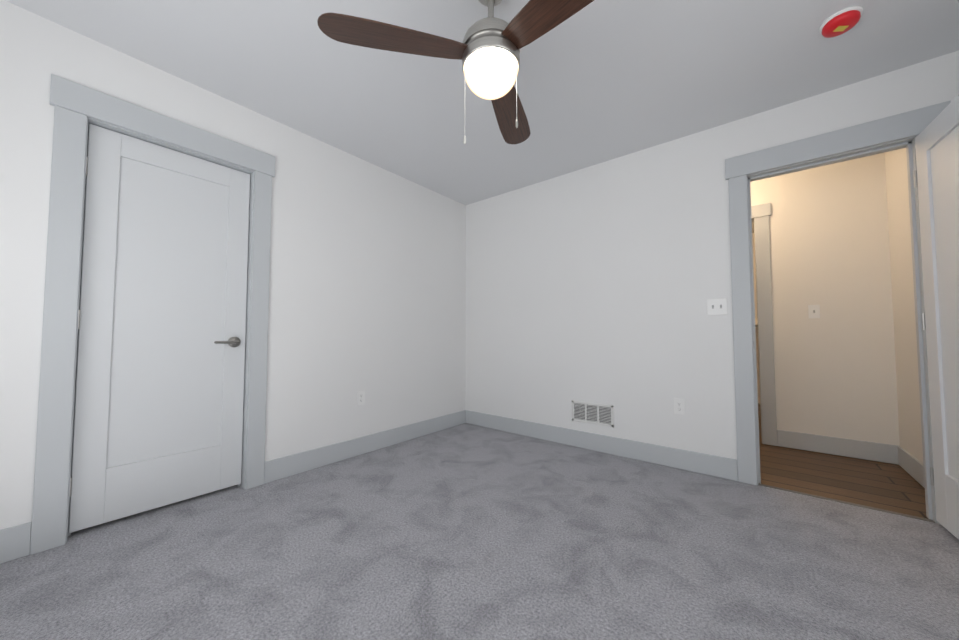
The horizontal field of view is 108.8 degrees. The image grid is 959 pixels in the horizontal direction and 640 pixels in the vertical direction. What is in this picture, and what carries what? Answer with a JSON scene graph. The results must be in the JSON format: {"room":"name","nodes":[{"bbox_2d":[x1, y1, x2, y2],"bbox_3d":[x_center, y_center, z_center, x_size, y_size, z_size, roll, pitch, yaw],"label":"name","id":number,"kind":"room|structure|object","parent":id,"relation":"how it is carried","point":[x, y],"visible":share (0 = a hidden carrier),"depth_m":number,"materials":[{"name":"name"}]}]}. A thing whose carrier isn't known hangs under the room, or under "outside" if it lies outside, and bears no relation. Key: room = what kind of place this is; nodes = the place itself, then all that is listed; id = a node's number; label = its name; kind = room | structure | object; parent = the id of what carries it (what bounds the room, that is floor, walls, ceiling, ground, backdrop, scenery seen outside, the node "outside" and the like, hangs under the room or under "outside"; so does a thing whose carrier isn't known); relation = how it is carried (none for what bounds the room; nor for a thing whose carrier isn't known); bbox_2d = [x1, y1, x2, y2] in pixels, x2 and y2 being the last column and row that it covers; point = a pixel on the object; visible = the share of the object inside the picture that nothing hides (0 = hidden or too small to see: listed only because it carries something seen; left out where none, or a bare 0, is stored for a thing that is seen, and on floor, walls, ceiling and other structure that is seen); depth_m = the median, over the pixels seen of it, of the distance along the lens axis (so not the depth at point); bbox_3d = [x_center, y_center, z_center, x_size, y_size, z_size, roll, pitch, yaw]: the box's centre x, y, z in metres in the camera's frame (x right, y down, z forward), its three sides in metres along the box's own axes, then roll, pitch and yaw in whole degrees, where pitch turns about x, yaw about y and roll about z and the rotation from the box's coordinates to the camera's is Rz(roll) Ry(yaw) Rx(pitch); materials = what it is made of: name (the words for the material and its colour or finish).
{"room":"empty bedroom","nodes":[
{"label":"empty bedroom","id":0,"kind":"room"},
{"bbox_2d":[0,0,465,529],"bbox_3d":[-1.362,-0.144,2.446,0.115,2.440,3.930,-2,-3,39],"label":"wall","id":1,"kind":"structure","parent":0,"point":[367,284],"depth_m":2.46,"materials":[{"name":"white paint"}]},
{"bbox_2d":[0,522,31,563],"bbox_3d":[-2.220,0.954,1.230,0.017,0.140,0.745,-2,-3,39],"label":"baseboard","id":2,"kind":"structure","parent":1,"relation":"attached to","point":[15,542],"depth_m":1.48,"materials":[{"name":"grey paint"}]},
{"bbox_2d":[30,74,274,554],"bbox_3d":[-1.738,-0.035,1.956,0.139,2.180,0.953,-2,-3,39],"label":"door frame","id":3,"kind":"structure","parent":1,"relation":"attached to","point":[79,109],"depth_m":1.64,"materials":[{"name":"grey paint"}]},
{"bbox_2d":[69,124,249,532],"bbox_3d":[-1.752,0.027,1.959,0.148,2.005,0.714,-2,-3,39],"label":"closet door","id":4,"kind":"structure","parent":1,"relation":"in","point":[158,415],"depth_m":1.90,"materials":[{"name":"white paint"}]},
{"bbox_2d":[357,390,364,405],"bbox_3d":[-0.968,0.637,2.804,0.008,0.114,0.070,-2,-3,39],"label":"outlet","id":5,"kind":"object","parent":1,"relation":"attached to","point":[360,397],"visible":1,"depth_m":2.80,"materials":[{"name":"white plastic"}]},
{"bbox_2d":[264,410,467,483],"bbox_3d":[-0.790,1.030,2.999,0.017,0.140,1.962,-2,-3,39],"label":"baseboard","id":6,"kind":"structure","parent":1,"relation":"attached to","point":[279,468],"depth_m":2.73,"materials":[{"name":"grey paint"}]},
{"bbox_2d":[0,423,958,639],"bbox_3d":[-0.012,1.054,1.228,3.680,0.060,3.815,-2,-3,39],"label":"floor carpet","id":7,"kind":"object","parent":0,"point":[465,531],"visible":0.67,"depth_m":1.47,"materials":[{"name":"grey carpet"}]},
{"bbox_2d":[5,0,958,232],"bbox_3d":[0.658,-1.377,3.107,4.865,0.080,7.415,-2,-3,39],"label":"ceiling","id":8,"kind":"structure","parent":0,"point":[599,81],"depth_m":1.88,"materials":[{"name":"paint"}]},
{"bbox_2d":[317,0,593,143],"bbox_3d":[0.159,-1.064,1.386,1.097,0.694,1.161,-2,-3,39],"label":"ceiling fan","id":9,"kind":"object","parent":8,"relation":"hanging from","point":[487,51],"visible":1,"depth_m":1.33,"materials":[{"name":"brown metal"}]},
{"bbox_2d":[819,5,862,37],"bbox_3d":[1.685,-1.380,1.601,0.140,0.044,0.140,0,-2,4],"label":"smoke detector","id":10,"kind":"object","parent":8,"relation":"attached to","point":[841,21],"visible":1,"depth_m":1.58,"materials":[{"name":"red plastic"}]},
{"bbox_2d":[466,50,958,458],"bbox_3d":[1.268,-0.130,2.773,3.565,2.440,0.115,-2,-3,39],"label":"wall","id":11,"kind":"structure","parent":0,"point":[601,283],"depth_m":2.74,"materials":[{"name":"white paint"}]},
{"bbox_2d":[572,400,613,426],"bbox_3d":[0.953,0.791,2.909,0.360,0.175,0.008,-2,-3,39],"label":"air vent","id":12,"kind":"object","parent":11,"relation":"in","point":[595,413],"visible":1,"depth_m":2.90,"materials":[{"name":"white metal"}]},
{"bbox_2d":[468,410,737,480],"bbox_3d":[0.778,1.032,3.036,2.410,0.140,0.014,-2,-3,39],"label":"baseboard","id":13,"kind":"structure","parent":11,"relation":"attached to","point":[717,466],"depth_m":2.75,"materials":[{"name":"grey paint"}]},
{"bbox_2d":[674,398,684,414],"bbox_3d":[1.460,0.632,2.506,0.070,0.114,0.008,-2,-3,39],"label":"outlet","id":14,"kind":"object","parent":11,"relation":"attached to","point":[679,406],"visible":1,"depth_m":2.50,"materials":[{"name":"white plastic"}]},
{"bbox_2d":[707,298,726,314],"bbox_3d":[1.645,-0.092,2.378,0.116,0.114,0.024,-2,-3,39],"label":"double light switch","id":15,"kind":"object","parent":11,"relation":"attached to","point":[718,306],"visible":1,"depth_m":2.38,"materials":[{"name":"white plastic"}]},
{"bbox_2d":[725,101,950,524],"bbox_3d":[2.114,-0.027,2.085,0.950,2.186,0.163,-2,-3,39],"label":"door frame","id":16,"kind":"structure","parent":11,"relation":"attached to","point":[888,134],"depth_m":2.17,"materials":[{"name":"grey paint"}]},
{"bbox_2d":[913,95,958,538],"bbox_3d":[2.154,0.013,1.506,0.148,2.005,0.711,-2,-3,35],"label":"entry door","id":17,"kind":"structure","parent":11,"relation":"in","point":[936,177],"depth_m":1.68,"materials":[{"name":"white paint"}]},
{"bbox_2d":[752,233,759,403],"bbox_3d":[3.565,-0.023,5.277,1.950,2.440,0.100,-2,-3,39],"label":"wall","id":18,"kind":"structure","parent":0,"point":[755,302],"depth_m":4.90,"materials":[{"name":"paint"}]},
{"bbox_2d":[750,152,899,445],"bbox_3d":[1.466,-0.075,4.052,4.865,2.440,0.115,-2,-3,39],"label":"wall","id":19,"kind":"structure","parent":0,"point":[835,368],"depth_m":2.81,"materials":[{"name":"paint"}]},
{"bbox_2d":[751,203,776,445],"bbox_3d":[2.278,0.040,3.375,0.951,2.152,0.139,-2,-3,39],"label":"door frame","id":20,"kind":"structure","parent":19,"relation":"attached to","point":[760,214],"depth_m":3.07,"materials":[{"name":"grey paint"}]},
{"bbox_2d":[808,305,819,317],"bbox_3d":[2.807,-0.071,2.878,0.070,0.114,0.024,-2,-3,39],"label":"light switch","id":21,"kind":"object","parent":19,"relation":"attached to","point":[813,311],"visible":1,"depth_m":2.88,"materials":[{"name":"white plastic"}]},
{"bbox_2d":[777,430,896,463],"bbox_3d":[2.868,1.021,2.787,0.684,0.140,0.015,-2,-3,39],"label":"baseboard","id":22,"kind":"structure","parent":19,"relation":"attached to","point":[880,452],"depth_m":2.76,"materials":[{"name":"grey paint"}]},
{"bbox_2d":[758,403,927,518],"bbox_3d":[1.857,1.197,4.482,4.865,0.054,3.600,-2,-3,39],"label":"floor","id":23,"kind":"structure","parent":0,"point":[888,486],"depth_m":2.33,"materials":[{"name":"brown wood"}]},
{"bbox_2d":[885,148,922,463],"bbox_3d":[2.921,-0.157,2.159,0.220,2.440,1.005,-2,-3,39],"label":"wall","id":24,"kind":"structure","parent":0,"point":[907,373],"depth_m":2.42,"materials":[{"name":"paint"}]},
{"bbox_2d":[896,445,924,487],"bbox_3d":[2.829,0.995,2.183,0.014,0.140,1.005,-2,-3,39],"label":"baseboard","id":25,"kind":"structure","parent":24,"relation":"attached to","point":[910,464],"depth_m":2.36,"materials":[{"name":"grey paint"}]}
]}

